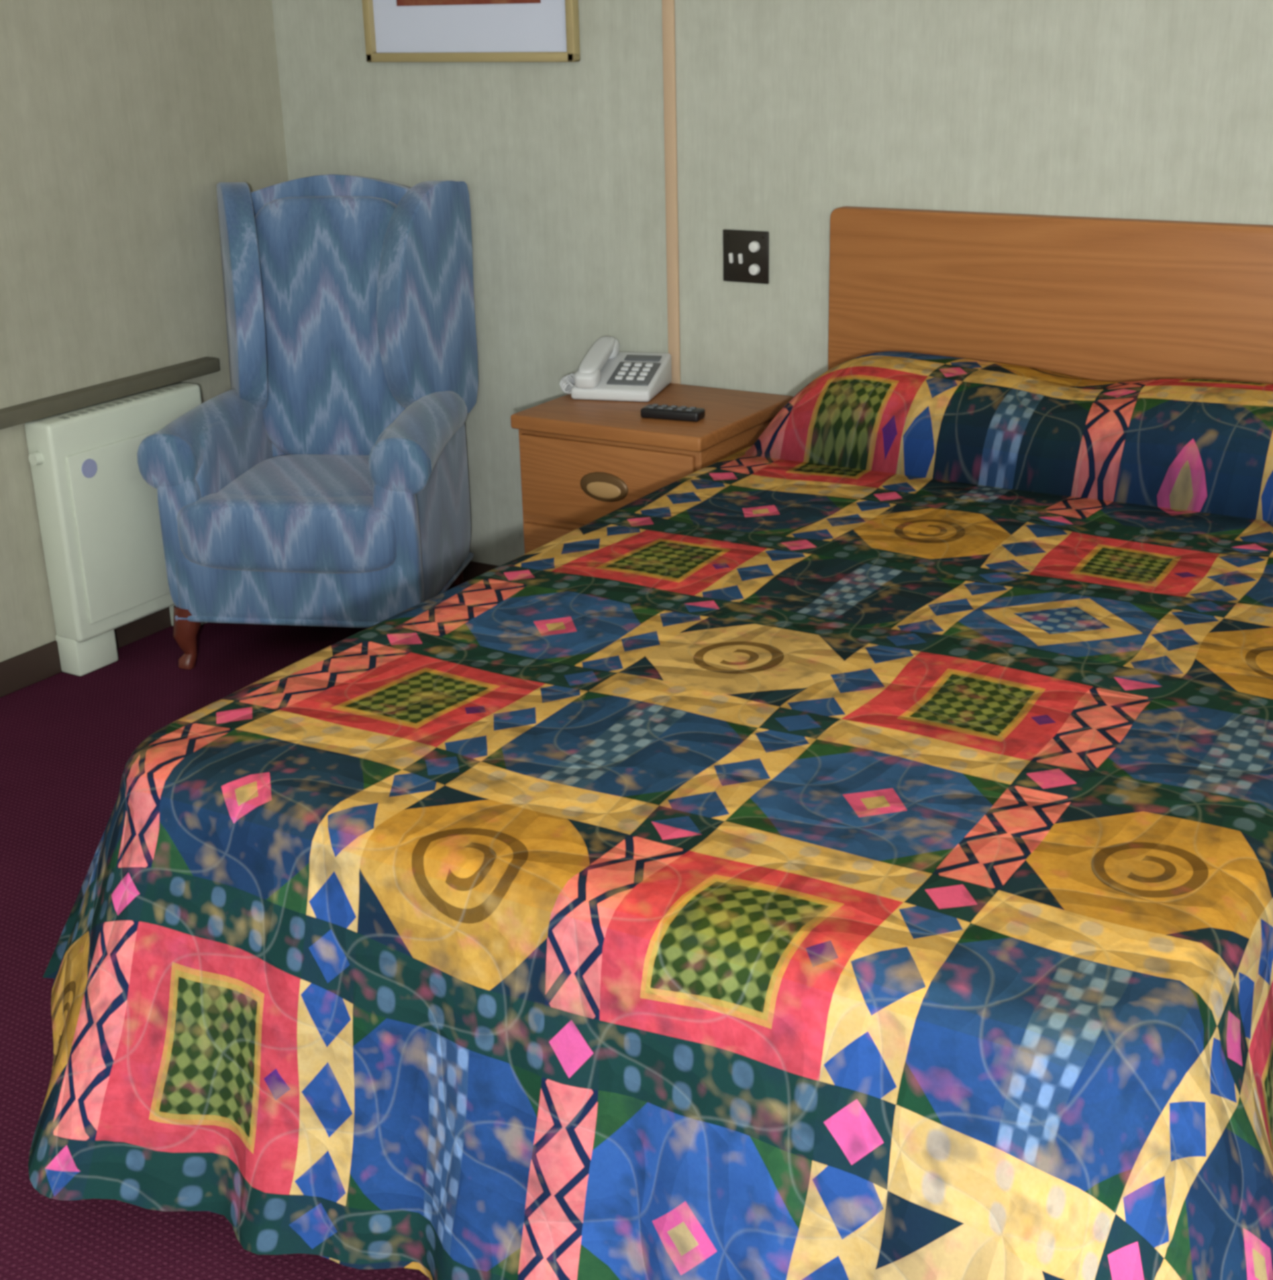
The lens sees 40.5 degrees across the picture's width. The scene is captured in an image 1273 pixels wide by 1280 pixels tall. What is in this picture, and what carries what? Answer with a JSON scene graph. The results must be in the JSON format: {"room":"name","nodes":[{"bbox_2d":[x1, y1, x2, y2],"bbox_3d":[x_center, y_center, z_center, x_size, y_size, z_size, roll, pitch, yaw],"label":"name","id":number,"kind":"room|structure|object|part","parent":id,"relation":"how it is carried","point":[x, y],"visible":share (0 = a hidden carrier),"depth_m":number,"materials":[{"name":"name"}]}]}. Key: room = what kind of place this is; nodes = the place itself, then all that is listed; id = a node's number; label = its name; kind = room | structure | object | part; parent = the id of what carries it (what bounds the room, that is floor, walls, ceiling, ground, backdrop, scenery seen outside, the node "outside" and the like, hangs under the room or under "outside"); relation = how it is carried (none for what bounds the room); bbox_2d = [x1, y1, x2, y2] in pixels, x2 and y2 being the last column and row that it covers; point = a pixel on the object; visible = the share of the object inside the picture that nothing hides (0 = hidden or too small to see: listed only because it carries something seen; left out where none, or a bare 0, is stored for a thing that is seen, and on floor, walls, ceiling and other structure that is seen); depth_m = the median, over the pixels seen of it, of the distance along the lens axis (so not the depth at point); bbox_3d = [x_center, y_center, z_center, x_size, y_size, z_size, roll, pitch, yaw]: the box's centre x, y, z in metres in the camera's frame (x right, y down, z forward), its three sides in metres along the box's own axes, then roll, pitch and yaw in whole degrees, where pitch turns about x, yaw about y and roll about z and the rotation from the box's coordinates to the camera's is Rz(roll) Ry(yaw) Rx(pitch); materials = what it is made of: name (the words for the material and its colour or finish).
{"room":"hotel room","nodes":[
{"label":"hotel room","id":0,"kind":"room"},
{"bbox_2d":[0,0,288,661],"bbox_3d":[-2.529,-0.484,2.065,0.120,2.550,6.000,11,24,30],"label":"wall","id":1,"kind":"structure","parent":0,"point":[122,122],"depth_m":4.01,"materials":[{"name":"paint"}]},
{"bbox_2d":[0,356,219,429],"bbox_3d":[-1.728,-0.297,3.339,0.045,0.036,2.540,11,24,30],"label":"sill","id":2,"kind":"structure","parent":1,"relation":"attached to","point":[34,410],"depth_m":4.04,"materials":[{"name":"laminate"}]},
{"bbox_2d":[0,588,447,1279],"bbox_3d":[-0.229,1.175,1.208,5.440,0.060,6.240,11,24,30],"label":"floor","id":3,"kind":"structure","parent":0,"point":[67,741],"depth_m":3.15,"materials":[{"name":"carpet"}]},
{"bbox_2d":[24,382,206,675],"bbox_3d":[-1.220,-0.273,4.159,0.099,0.611,0.493,11,24,30],"label":"heater","id":4,"kind":"object","parent":3,"relation":"on","point":[99,518],"visible":0.79,"depth_m":4.04,"materials":[{"name":"metal"}]},
{"bbox_2d":[137,174,479,669],"bbox_3d":[-0.761,-0.531,4.142,0.698,1.091,0.644,2,21,9],"label":"chair","id":5,"kind":"object","parent":3,"relation":"on","point":[328,486],"visible":0.98,"depth_m":4.12,"materials":[{"name":"fabric"}]},
{"bbox_2d":[27,206,1272,1279],"bbox_3d":[0.404,0.030,2.609,1.774,1.020,2.392,11,24,30],"label":"bed","id":6,"kind":"object","parent":3,"relation":"on","point":[841,848],"visible":1,"depth_m":2.03,"materials":[{"name":"multicoloured fabric"}]},
{"bbox_3d":[1.011,-0.462,3.501,1.360,0.760,0.034,11,24,30],"label":"headboard","id":7,"kind":"part","parent":6,"relation":"part of","materials":[{"name":"brown wood"}]},
{"bbox_2d":[510,382,793,553],"bbox_3d":[0.044,-0.232,3.948,0.481,0.620,0.446,11,24,30],"label":"nightstand","id":8,"kind":"object","parent":3,"relation":"on","point":[582,461],"visible":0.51,"depth_m":3.74,"materials":[{"name":"brown wood"}]},
{"bbox_2d":[559,336,671,402],"bbox_3d":[-0.059,-0.626,3.967,0.237,0.108,0.221,4,21,15],"label":"telephone","id":9,"kind":"object","parent":8,"relation":"on","point":[605,372],"visible":1,"depth_m":3.92,"materials":[{"name":"white plastic"}]},
{"bbox_2d":[640,403,705,422],"bbox_3d":[0.078,-0.490,3.713,0.135,0.025,0.048,7,22,22],"label":"remote control","id":10,"kind":"object","parent":8,"relation":"on","point":[684,413],"visible":1,"depth_m":3.70,"materials":[{"name":"black plastic"}]},
{"bbox_2d":[271,0,1272,565],"bbox_3d":[1.336,-1.005,3.174,5.440,2.550,0.120,11,24,30],"label":"wall","id":11,"kind":"structure","parent":0,"point":[790,114],"depth_m":3.81,"materials":[{"name":"paint"}]},
{"bbox_2d":[0,560,499,697],"bbox_3d":[-0.231,1.109,1.183,5.200,0.080,6.000,11,24,30],"label":"baseboard","id":12,"kind":"structure","parent":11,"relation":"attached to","point":[28,668],"depth_m":4.07,"materials":[{"name":"brown plastic"}]},
{"bbox_2d":[361,0,580,62],"bbox_3d":[-0.403,-1.722,3.939,0.610,0.765,0.028,11,24,30],"label":"picture frame","id":13,"kind":"object","parent":11,"relation":"attached to","point":[395,30],"visible":1,"depth_m":4.04,"materials":[{"name":"beige"}]},
{"bbox_2d":[661,0,681,384],"bbox_3d":[0.073,-1.269,3.818,0.030,2.446,0.009,11,24,30],"label":"trim strip","id":14,"kind":"object","parent":11,"relation":"attached to","point":[668,6],"visible":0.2,"depth_m":3.90,"materials":[{"name":"beige wood"}]},
{"bbox_2d":[722,229,769,284],"bbox_3d":[0.242,-0.857,3.863,0.116,0.116,0.019,11,24,30],"label":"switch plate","id":15,"kind":"object","parent":11,"relation":"attached to","point":[746,253],"visible":1,"depth_m":3.86,"materials":[{"name":"black plastic"}]}
]}

